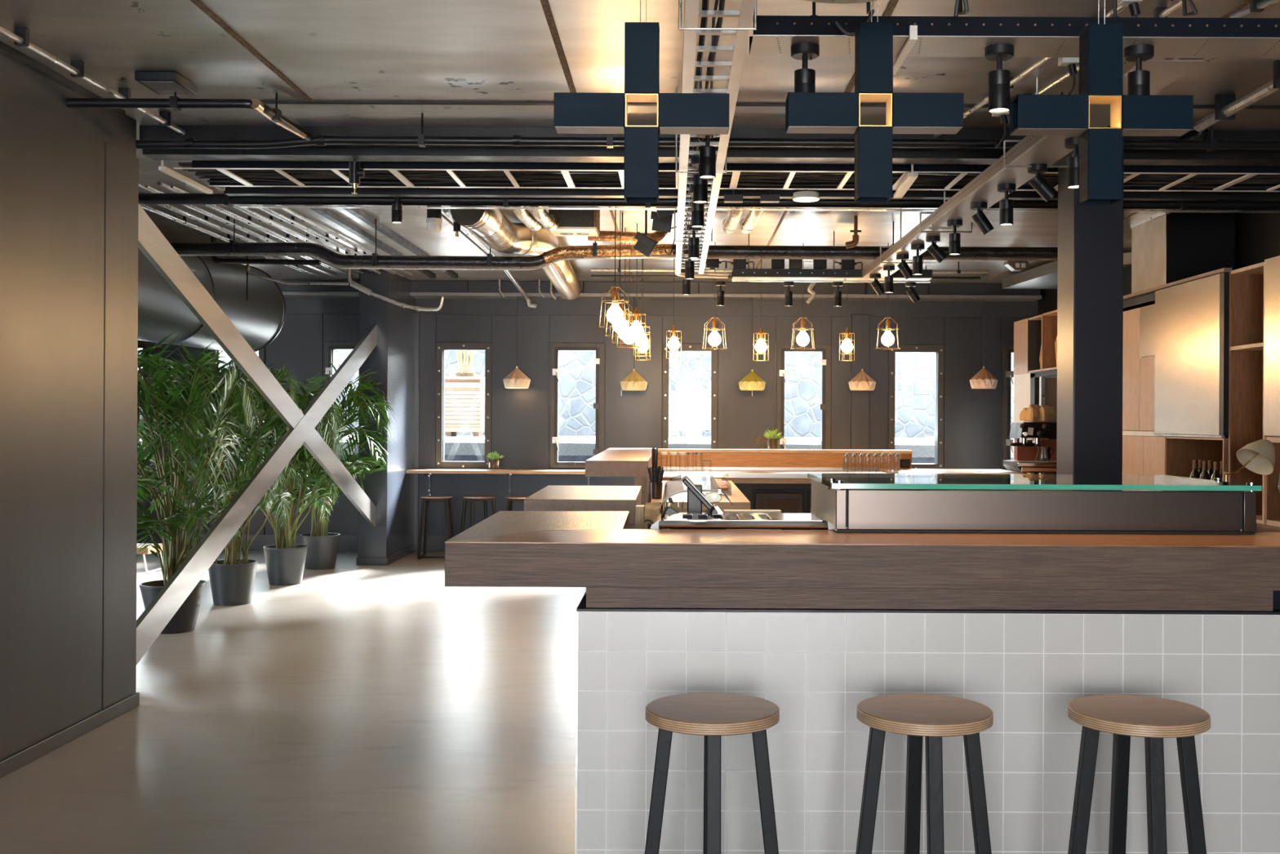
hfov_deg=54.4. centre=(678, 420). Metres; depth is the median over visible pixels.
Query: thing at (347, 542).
baseboard
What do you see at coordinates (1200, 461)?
wine bottle
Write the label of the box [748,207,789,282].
trim
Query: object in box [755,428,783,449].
succulent
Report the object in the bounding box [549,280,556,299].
pipe
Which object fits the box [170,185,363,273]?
conduit
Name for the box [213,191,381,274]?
conduit
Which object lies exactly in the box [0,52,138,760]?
wall partition
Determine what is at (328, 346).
window
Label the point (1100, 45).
lamp
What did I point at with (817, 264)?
junction box
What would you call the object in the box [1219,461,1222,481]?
wine bottle
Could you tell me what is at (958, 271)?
pipe
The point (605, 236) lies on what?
pipe
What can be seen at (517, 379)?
lamp
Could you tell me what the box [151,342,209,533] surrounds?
wall panel
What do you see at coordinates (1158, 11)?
conduit
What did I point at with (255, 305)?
duct
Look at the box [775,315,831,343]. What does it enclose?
trim
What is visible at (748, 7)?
cable tray
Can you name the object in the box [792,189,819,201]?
ring light
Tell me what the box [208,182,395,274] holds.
conduit
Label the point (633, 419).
wall panel
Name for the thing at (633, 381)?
lamp
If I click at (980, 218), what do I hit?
spotlight
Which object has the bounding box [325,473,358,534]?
trim
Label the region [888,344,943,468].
window
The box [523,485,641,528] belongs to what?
raised bar
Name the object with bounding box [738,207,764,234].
foil flex
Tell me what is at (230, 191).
conduit
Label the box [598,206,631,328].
cage pendant
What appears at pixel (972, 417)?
wall panel
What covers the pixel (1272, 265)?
upper cabinet
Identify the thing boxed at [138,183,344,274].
conduit
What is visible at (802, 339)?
cage pendant
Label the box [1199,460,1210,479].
wine bottle
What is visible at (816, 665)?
bar counter
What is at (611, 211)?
trim
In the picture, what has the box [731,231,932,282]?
trunking
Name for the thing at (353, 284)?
drain pipe
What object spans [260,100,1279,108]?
trim
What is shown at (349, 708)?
floor
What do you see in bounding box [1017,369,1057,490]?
tall cabinet
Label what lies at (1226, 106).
pipe
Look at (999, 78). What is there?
spotlight
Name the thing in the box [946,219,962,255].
spotlight
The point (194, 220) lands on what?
conduit
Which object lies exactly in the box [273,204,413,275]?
conduit
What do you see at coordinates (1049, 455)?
milk jug
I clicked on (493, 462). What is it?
glass pot
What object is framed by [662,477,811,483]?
countertop
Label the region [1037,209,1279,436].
wall
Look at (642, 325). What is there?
cage pendant
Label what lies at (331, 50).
ceiling
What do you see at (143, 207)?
conduit
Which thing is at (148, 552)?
bench
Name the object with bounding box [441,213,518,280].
trim
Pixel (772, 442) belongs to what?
glass pot
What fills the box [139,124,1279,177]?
beam
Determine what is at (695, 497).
till
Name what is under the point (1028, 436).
espresso machine
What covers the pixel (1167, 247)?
cabinet
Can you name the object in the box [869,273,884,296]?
spotlight
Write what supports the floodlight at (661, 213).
attached to the ceiling
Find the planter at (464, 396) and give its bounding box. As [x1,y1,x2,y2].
[444,376,484,436]
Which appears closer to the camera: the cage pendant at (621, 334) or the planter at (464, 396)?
the cage pendant at (621, 334)
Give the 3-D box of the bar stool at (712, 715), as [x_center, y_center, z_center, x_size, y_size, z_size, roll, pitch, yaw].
[0.080,1.065,2.955,0.318,0.770,0.318,0,0,-43]
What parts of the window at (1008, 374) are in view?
sash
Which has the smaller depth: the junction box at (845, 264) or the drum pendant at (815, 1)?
the drum pendant at (815, 1)
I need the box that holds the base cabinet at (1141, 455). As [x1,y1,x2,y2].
[1122,435,1179,491]
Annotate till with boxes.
[662,475,726,529]
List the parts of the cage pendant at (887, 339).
bulb, cord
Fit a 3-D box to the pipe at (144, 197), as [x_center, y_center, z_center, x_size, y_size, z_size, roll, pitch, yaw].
[0.282,-1.396,7.660,7.315,0.195,0.085,0,0,0]
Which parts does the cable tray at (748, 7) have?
rail, bend rail, bend rail, rail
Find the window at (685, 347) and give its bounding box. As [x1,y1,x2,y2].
[662,343,717,448]
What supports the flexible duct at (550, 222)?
hanging from the ceiling
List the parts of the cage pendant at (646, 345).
cord, bulb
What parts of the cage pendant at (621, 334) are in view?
bulb, cord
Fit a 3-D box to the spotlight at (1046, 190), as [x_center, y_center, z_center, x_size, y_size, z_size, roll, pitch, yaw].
[1.587,-1.032,5.422,0.129,0.159,0.085,0,0,0]
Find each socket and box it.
[899,458,910,467]
[991,111,1009,148]
[1057,57,1079,94]
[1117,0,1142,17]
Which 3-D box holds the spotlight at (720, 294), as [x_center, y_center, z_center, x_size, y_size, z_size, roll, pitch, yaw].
[0.334,-0.998,9.800,0.085,0.189,0.085,0,0,0]
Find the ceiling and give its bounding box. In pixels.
[0,0,1279,283]
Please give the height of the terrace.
0.300 m
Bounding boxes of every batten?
[158,160,213,193]
[893,164,918,198]
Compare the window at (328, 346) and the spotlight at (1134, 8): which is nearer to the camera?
the spotlight at (1134, 8)
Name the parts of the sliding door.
rail, panel, rail, edge frame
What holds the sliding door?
attached to the upper cabinet at (1139, 313)
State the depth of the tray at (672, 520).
3.69 m
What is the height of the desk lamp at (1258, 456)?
0.492 m
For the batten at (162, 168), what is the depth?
6.86 m
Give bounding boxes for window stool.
[417,496,453,559]
[460,496,496,533]
[505,496,528,511]
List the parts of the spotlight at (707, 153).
stem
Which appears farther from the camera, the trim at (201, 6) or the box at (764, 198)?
the box at (764, 198)
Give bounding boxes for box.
[697,258,727,269]
[714,476,731,495]
[724,189,742,203]
[724,258,754,268]
[760,189,779,203]
[771,258,784,268]
[788,259,802,268]
[813,259,826,269]
[834,259,862,269]
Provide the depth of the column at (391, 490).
12.48 m
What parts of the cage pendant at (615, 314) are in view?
bulb, cord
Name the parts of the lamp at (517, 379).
lamp shade, cord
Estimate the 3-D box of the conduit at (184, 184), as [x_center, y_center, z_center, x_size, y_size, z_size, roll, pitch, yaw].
[-3.088,-1.492,10.200,0.059,0.037,4.800,0,0,1]
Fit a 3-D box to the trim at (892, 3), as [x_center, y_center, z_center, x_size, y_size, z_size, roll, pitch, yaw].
[0.767,-1.489,1.330,0.026,0.008,9.060,0,0,0]
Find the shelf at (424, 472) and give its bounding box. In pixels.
[406,468,590,496]
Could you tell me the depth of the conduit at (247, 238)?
9.44 m
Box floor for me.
[0,550,586,853]
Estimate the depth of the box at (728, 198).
7.30 m
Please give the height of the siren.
0.183 m
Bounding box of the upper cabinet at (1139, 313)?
[1122,292,1171,436]
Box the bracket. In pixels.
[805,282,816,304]
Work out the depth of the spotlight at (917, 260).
7.85 m
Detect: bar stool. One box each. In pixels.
[644,692,779,853]
[855,693,993,853]
[1067,694,1210,853]
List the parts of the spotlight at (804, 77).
stem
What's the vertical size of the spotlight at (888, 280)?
0.189 m
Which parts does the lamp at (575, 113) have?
arm, arm, arm, arm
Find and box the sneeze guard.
[659,471,733,519]
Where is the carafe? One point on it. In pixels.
(680, 453)
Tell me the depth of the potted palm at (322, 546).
11.98 m
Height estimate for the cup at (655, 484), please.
0.206 m
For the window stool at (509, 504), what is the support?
on the floor
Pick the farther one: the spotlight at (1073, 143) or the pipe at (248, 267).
the pipe at (248, 267)
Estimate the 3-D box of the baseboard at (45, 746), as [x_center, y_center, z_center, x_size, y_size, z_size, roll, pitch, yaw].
[-3.001,1.403,1.548,0.572,0.065,9.456,0,0,0]
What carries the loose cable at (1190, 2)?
attached to the trunking at (774, 35)
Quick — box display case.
[807,472,1262,533]
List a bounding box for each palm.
[136,330,257,634]
[137,340,300,605]
[170,368,346,585]
[199,360,394,569]
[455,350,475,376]
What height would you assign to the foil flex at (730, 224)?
0.209 m
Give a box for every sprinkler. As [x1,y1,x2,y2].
[349,159,364,194]
[453,221,460,237]
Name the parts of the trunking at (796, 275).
hanger rod, rail, plate, hanger rod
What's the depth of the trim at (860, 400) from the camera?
13.62 m
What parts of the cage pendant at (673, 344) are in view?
cord, bulb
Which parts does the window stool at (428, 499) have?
leg, seat, leg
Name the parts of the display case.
panel, corner panel, glass lid, panel, panel, corner panel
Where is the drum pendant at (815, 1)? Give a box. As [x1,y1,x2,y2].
[803,0,879,3]
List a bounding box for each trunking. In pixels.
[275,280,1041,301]
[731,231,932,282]
[749,0,1279,75]
[862,57,1203,277]
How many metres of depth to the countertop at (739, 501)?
7.73 m
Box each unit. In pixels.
[548,206,599,236]
[1027,314,1044,373]
[1041,309,1057,370]
[1165,436,1228,481]
[1228,262,1266,524]
[1264,436,1279,527]
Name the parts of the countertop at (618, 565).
panel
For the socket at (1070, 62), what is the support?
attached to the ceiling
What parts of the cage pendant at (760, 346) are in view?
bulb, cord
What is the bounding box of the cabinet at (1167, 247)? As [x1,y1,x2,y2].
[1129,209,1235,296]
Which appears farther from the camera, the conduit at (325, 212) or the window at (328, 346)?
the window at (328, 346)
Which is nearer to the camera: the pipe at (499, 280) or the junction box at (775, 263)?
the junction box at (775, 263)
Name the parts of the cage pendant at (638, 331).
cord, bulb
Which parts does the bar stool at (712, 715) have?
leg, leg, seat, leg, leg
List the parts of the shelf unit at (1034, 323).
panel, panel, panel, panel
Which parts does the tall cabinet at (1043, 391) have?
post, frame, panel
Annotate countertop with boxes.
[444,511,1279,610]
[650,480,750,519]
[657,448,912,471]
[658,466,1017,529]
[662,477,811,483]
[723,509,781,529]
[1256,523,1279,532]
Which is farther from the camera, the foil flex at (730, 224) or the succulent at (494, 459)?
the succulent at (494, 459)
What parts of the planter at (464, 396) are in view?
leg, leg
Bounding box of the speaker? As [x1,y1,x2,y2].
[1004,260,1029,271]
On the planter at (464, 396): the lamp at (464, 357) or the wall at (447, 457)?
the lamp at (464, 357)
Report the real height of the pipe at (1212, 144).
0.180 m
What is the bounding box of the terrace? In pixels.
[140,435,1013,444]
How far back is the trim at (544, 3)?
4.92 m
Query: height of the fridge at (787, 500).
0.820 m
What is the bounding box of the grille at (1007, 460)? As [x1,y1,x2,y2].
[1006,459,1056,462]
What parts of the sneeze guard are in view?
curved glass, glass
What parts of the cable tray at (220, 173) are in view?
rail, rail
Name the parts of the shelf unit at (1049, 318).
panel, panel, panel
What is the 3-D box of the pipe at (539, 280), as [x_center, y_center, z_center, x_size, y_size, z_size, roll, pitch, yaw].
[-1.454,-1.403,13.250,0.070,0.198,0.019,0,0,0]
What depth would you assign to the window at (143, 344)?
13.67 m
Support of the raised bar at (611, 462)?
on the floor
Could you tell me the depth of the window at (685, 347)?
13.67 m
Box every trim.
[0,40,125,116]
[137,467,151,533]
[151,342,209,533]
[190,0,313,102]
[208,468,264,534]
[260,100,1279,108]
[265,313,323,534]
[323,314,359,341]
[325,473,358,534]
[413,312,420,551]
[418,473,634,535]
[419,314,435,468]
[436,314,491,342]
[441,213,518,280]
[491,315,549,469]
[539,0,576,92]
[549,315,604,342]
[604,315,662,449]
[608,206,634,281]
[662,315,717,343]
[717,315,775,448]
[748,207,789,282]
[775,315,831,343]
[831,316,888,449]
[844,0,898,92]
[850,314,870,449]
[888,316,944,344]
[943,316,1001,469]
[980,191,1185,283]
[1001,317,1029,344]
[1164,0,1251,59]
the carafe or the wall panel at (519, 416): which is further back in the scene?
the wall panel at (519, 416)
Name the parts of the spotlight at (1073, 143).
stem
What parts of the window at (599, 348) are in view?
handle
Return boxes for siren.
[426,205,442,231]
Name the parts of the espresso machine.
knob, rail, knob, knob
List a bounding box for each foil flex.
[721,207,743,234]
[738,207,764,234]
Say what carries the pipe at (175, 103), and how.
hanging from the ceiling
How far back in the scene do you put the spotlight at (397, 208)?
7.53 m
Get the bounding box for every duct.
[137,248,285,351]
[450,205,581,299]
[511,187,542,231]
[529,187,559,231]
[1002,252,1131,288]
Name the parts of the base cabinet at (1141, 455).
door, door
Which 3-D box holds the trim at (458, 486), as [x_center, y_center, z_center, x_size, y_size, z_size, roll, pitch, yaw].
[-1.314,0.923,13.669,3.281,0.691,0.018,0,0,0]
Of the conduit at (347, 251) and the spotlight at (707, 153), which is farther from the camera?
the conduit at (347, 251)
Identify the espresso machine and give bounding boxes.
[1002,420,1057,474]
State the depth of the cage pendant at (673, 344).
11.48 m
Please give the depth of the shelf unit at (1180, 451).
8.54 m
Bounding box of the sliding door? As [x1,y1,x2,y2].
[1123,267,1231,437]
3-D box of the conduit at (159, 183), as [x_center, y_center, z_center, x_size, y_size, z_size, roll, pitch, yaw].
[-3.247,-1.492,10.200,0.053,0.039,4.800,0,0,0]
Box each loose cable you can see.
[834,1,874,36]
[953,0,968,17]
[1169,0,1198,16]
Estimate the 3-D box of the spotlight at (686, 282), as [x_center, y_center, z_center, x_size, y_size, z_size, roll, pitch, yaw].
[0.061,-1.029,9.259,0.085,0.189,0.085,0,0,0]
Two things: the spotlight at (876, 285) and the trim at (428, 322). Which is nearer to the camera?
the spotlight at (876, 285)
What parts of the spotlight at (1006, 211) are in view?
stem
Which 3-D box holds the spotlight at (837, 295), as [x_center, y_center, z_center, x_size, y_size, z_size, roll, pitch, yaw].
[1.256,-0.993,9.800,0.085,0.189,0.085,0,0,0]
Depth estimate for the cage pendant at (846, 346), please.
11.48 m
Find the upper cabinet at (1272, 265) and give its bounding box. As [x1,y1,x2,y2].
[1263,255,1279,436]
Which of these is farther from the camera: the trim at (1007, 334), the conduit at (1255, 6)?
the trim at (1007, 334)
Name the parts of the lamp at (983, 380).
lamp shade, cord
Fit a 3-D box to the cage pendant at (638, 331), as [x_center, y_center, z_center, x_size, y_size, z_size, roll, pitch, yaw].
[-0.315,-1.028,9.447,0.140,0.952,0.140,0,0,0]
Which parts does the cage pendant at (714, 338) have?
bulb, cord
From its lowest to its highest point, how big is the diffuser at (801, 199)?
0.001 m
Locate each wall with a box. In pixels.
[138,297,1037,533]
[236,454,1013,463]
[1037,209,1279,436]
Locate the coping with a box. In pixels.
[137,440,1013,457]
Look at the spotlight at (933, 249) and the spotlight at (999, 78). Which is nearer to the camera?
the spotlight at (999, 78)
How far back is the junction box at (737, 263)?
9.79 m
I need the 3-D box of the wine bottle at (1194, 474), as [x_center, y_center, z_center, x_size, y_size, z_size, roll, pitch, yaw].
[3.428,0.422,8.255,0.075,0.319,0.075,0,0,0]
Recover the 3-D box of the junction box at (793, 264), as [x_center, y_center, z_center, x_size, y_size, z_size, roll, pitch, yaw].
[0.927,-1.249,9.824,0.100,0.130,0.072,0,0,0]
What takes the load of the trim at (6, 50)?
attached to the wall partition at (69, 176)
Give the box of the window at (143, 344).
[137,340,152,466]
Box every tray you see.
[173,160,1279,191]
[649,512,833,529]
[674,0,756,278]
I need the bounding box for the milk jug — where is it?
[1040,446,1054,461]
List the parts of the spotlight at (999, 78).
stem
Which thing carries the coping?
on the wall at (447, 457)
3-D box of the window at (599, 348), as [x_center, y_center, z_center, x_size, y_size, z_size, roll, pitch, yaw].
[-1.106,-0.163,13.680,0.595,1.378,0.143,0,0,0]
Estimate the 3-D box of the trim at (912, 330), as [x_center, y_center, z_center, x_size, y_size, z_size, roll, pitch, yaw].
[2.621,-0.987,13.684,0.604,0.300,0.012,0,0,0]
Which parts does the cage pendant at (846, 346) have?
cord, bulb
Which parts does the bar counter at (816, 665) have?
corner trim, trim plate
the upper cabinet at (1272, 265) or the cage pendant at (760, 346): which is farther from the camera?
the cage pendant at (760, 346)
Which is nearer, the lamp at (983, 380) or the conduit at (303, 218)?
the conduit at (303, 218)
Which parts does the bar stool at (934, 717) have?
leg, leg, seat, leg, leg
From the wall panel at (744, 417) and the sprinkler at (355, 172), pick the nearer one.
the sprinkler at (355, 172)
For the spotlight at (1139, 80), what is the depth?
3.69 m
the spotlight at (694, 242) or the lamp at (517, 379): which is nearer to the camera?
the spotlight at (694, 242)
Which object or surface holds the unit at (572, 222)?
attached to the ceiling
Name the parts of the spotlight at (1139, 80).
stem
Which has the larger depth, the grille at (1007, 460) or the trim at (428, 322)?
the trim at (428, 322)
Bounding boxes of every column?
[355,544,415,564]
[357,268,415,557]
[1056,124,1124,490]
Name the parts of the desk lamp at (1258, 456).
arm, lamp shade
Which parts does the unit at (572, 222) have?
casing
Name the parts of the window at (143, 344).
sash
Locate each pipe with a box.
[65,92,312,140]
[135,112,1279,151]
[138,186,1279,213]
[169,218,1057,269]
[177,252,1057,270]
[210,235,320,265]
[247,256,348,284]
[346,268,444,311]
[442,208,537,308]
[497,279,505,297]
[537,279,544,297]
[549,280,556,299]
[587,213,667,242]
[591,259,988,273]
[591,266,980,279]
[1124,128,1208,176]
[1194,59,1279,131]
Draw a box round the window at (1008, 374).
[1002,345,1013,470]
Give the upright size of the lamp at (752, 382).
1.062 m
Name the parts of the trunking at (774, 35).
hanger rod, plate, hanger rod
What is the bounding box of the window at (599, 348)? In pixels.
[550,342,604,468]
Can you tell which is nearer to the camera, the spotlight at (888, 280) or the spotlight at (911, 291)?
the spotlight at (888, 280)
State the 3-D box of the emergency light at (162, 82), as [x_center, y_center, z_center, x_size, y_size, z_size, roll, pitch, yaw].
[-2.253,-1.484,5.482,0.177,0.042,0.240,0,0,0]
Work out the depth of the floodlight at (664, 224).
8.25 m
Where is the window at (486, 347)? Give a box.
[435,342,491,468]
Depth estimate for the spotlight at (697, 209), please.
5.98 m
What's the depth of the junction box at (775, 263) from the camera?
9.76 m
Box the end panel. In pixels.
[1013,318,1057,473]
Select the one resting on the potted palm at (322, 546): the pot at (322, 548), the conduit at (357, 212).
the pot at (322, 548)
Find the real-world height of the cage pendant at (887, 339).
0.902 m
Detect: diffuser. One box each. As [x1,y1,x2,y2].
[141,81,191,93]
[793,197,818,201]
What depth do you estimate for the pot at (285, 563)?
10.82 m
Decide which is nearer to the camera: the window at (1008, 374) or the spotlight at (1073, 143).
the spotlight at (1073, 143)
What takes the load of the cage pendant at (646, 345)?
hanging from the ceiling
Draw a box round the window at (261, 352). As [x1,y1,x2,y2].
[209,346,265,467]
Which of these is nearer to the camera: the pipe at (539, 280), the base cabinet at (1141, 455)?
the base cabinet at (1141, 455)
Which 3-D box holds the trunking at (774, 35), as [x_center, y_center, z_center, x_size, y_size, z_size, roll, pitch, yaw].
[1.563,-1.293,3.793,2.687,0.388,0.374,0,0,0]
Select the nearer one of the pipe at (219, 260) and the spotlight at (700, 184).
the spotlight at (700, 184)
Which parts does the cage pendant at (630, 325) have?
cord, bulb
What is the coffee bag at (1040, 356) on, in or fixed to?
in the shelf unit at (1034, 323)
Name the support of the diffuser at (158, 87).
attached to the emergency light at (162, 82)
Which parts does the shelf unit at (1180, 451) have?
panel, panel, panel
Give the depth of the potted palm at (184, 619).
8.38 m
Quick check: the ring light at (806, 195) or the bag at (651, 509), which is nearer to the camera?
the bag at (651, 509)
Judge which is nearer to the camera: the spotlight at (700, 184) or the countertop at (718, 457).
the spotlight at (700, 184)
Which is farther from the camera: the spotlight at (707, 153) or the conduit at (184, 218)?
the conduit at (184, 218)
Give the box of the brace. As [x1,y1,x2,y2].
[136,204,377,664]
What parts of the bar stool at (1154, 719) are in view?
leg, leg, seat, leg, leg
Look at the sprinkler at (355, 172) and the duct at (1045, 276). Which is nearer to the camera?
the sprinkler at (355, 172)
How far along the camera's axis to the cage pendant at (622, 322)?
8.86 m
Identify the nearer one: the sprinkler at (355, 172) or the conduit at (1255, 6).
the conduit at (1255, 6)
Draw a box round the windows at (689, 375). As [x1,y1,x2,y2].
[137,348,1013,437]
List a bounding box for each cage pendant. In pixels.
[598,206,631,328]
[605,210,634,337]
[611,227,638,343]
[616,242,640,347]
[626,222,645,347]
[633,257,649,356]
[635,257,650,359]
[666,258,681,359]
[702,269,726,349]
[753,259,768,360]
[790,242,815,349]
[839,285,854,360]
[875,242,900,349]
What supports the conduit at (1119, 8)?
attached to the ceiling
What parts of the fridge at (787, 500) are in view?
door panel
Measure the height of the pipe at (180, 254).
0.123 m
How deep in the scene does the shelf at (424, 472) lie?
13.22 m
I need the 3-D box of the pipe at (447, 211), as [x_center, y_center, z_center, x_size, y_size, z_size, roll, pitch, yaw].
[-1.594,-1.346,10.904,0.130,0.313,4.650,0,0,1]
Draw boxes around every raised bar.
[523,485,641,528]
[585,448,656,528]
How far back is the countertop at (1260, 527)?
6.86 m
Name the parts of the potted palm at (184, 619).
stem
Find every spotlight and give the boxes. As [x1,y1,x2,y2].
[391,196,403,223]
[680,268,690,295]
[683,249,694,279]
[686,224,701,258]
[688,186,704,227]
[690,155,707,203]
[696,133,719,178]
[715,280,725,306]
[783,281,794,306]
[791,42,819,92]
[832,281,843,306]
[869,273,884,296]
[883,265,894,293]
[896,253,912,279]
[905,281,920,303]
[911,244,924,275]
[925,235,947,262]
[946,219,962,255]
[970,201,994,235]
[984,43,1013,113]
[997,182,1016,226]
[1027,163,1057,201]
[1064,137,1079,188]
[1124,44,1154,94]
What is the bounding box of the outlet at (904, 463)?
[902,460,907,466]
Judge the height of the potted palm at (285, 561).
1.892 m
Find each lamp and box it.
[502,295,530,388]
[554,0,728,202]
[620,355,647,395]
[738,311,765,395]
[785,0,963,202]
[848,297,875,391]
[969,297,997,389]
[1009,0,1193,204]
[1223,439,1275,481]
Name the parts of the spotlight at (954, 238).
stem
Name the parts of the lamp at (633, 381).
lamp shade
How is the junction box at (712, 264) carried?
attached to the trunking at (796, 275)
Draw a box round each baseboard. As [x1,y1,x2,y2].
[0,692,139,778]
[137,533,454,551]
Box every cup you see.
[647,466,663,498]
[651,448,657,470]
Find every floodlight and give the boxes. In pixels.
[633,206,674,257]
[650,211,691,232]
[655,188,687,217]
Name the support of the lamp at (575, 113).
hanging from the ceiling
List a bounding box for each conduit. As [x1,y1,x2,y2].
[0,24,186,134]
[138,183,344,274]
[138,191,336,276]
[139,204,319,276]
[140,205,310,274]
[144,184,352,276]
[156,181,359,274]
[156,204,327,274]
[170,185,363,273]
[182,182,372,271]
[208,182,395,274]
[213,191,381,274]
[221,186,404,276]
[224,186,1279,201]
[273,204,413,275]
[304,204,435,278]
[319,186,457,278]
[933,5,1128,137]
[1006,0,1187,116]
[1229,0,1279,17]
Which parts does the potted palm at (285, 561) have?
stem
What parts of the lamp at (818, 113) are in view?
arm, arm, arm, arm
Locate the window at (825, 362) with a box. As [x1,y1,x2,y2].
[776,343,831,448]
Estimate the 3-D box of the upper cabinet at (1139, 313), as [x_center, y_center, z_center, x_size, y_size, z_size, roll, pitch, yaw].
[3.625,-0.394,8.638,0.554,1.015,1.991,0,0,0]
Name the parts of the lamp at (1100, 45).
arm, arm, arm, arm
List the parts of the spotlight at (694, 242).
stem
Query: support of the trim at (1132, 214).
attached to the ceiling
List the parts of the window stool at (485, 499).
leg, seat, leg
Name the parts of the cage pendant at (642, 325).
bulb, cord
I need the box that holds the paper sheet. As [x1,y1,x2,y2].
[964,469,1022,474]
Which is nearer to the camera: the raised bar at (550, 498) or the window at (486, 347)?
the raised bar at (550, 498)
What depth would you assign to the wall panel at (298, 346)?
13.68 m
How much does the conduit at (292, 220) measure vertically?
0.057 m
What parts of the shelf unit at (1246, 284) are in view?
panel, shelf, panel, panel, panel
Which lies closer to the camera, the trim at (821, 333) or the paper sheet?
the paper sheet
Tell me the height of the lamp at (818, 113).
0.910 m
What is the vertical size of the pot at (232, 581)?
0.325 m
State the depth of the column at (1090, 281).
6.05 m
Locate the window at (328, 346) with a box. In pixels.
[324,341,359,466]
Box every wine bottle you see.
[1189,460,1199,478]
[1197,459,1203,475]
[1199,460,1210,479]
[1207,460,1213,478]
[1210,461,1222,481]
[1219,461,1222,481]
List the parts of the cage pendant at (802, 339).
bulb, cord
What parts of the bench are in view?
seat, leg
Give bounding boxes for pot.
[139,579,205,634]
[208,559,257,605]
[262,544,307,585]
[300,533,340,569]
[487,457,500,468]
[766,437,780,449]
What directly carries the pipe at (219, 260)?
hanging from the ceiling
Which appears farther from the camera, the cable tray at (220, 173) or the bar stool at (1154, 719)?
the cable tray at (220, 173)
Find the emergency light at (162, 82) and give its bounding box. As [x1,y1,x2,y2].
[134,71,196,94]
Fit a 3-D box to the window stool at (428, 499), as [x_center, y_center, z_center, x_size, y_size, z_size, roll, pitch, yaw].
[-2.512,1.116,12.950,0.343,0.639,0.336,0,0,0]
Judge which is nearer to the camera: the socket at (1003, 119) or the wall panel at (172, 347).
the socket at (1003, 119)
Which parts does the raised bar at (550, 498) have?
panel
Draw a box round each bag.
[635,502,661,527]
[1019,407,1027,420]
[1025,404,1039,420]
[1038,404,1051,420]
[1039,344,1041,368]
[1048,406,1057,420]
[1054,336,1057,366]
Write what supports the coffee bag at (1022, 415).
on the espresso machine
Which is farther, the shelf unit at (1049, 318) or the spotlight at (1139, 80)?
the shelf unit at (1049, 318)
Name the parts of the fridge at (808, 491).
door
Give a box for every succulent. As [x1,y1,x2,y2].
[486,451,504,468]
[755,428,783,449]
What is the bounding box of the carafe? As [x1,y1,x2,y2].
[679,452,685,455]
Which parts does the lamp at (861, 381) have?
lamp shade, cord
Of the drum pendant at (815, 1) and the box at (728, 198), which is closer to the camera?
the drum pendant at (815, 1)
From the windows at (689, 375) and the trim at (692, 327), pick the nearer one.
the trim at (692, 327)
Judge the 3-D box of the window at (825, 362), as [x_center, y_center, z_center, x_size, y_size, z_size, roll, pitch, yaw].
[1.381,-0.151,13.680,0.595,1.378,0.143,0,0,0]
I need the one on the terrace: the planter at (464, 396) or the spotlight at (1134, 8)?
the planter at (464, 396)
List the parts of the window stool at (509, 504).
leg, seat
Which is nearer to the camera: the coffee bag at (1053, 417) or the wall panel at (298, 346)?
the coffee bag at (1053, 417)
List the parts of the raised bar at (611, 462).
panel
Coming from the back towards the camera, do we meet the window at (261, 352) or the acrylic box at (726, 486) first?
the window at (261, 352)
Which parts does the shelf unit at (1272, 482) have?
panel, panel, panel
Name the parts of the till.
customer plate, arm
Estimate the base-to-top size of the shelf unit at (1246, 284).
1.503 m
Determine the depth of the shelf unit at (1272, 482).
7.08 m
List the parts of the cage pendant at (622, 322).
bulb, cord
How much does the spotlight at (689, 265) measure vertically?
0.189 m
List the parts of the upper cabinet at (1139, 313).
door, steel panel, door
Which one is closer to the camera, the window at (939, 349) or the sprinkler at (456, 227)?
the sprinkler at (456, 227)
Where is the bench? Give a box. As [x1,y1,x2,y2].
[136,542,163,573]
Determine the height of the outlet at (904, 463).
0.059 m
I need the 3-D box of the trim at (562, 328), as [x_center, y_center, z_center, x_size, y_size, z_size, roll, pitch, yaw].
[-1.109,-1.006,13.684,0.604,0.300,0.012,0,0,0]
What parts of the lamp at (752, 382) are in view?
lamp shade, cord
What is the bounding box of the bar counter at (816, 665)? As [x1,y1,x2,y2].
[574,591,1279,853]
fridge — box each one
[752,488,804,529]
[806,488,848,529]
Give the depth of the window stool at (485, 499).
12.91 m
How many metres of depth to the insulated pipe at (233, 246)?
9.26 m
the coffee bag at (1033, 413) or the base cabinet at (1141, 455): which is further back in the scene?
the coffee bag at (1033, 413)
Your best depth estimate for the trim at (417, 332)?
13.63 m

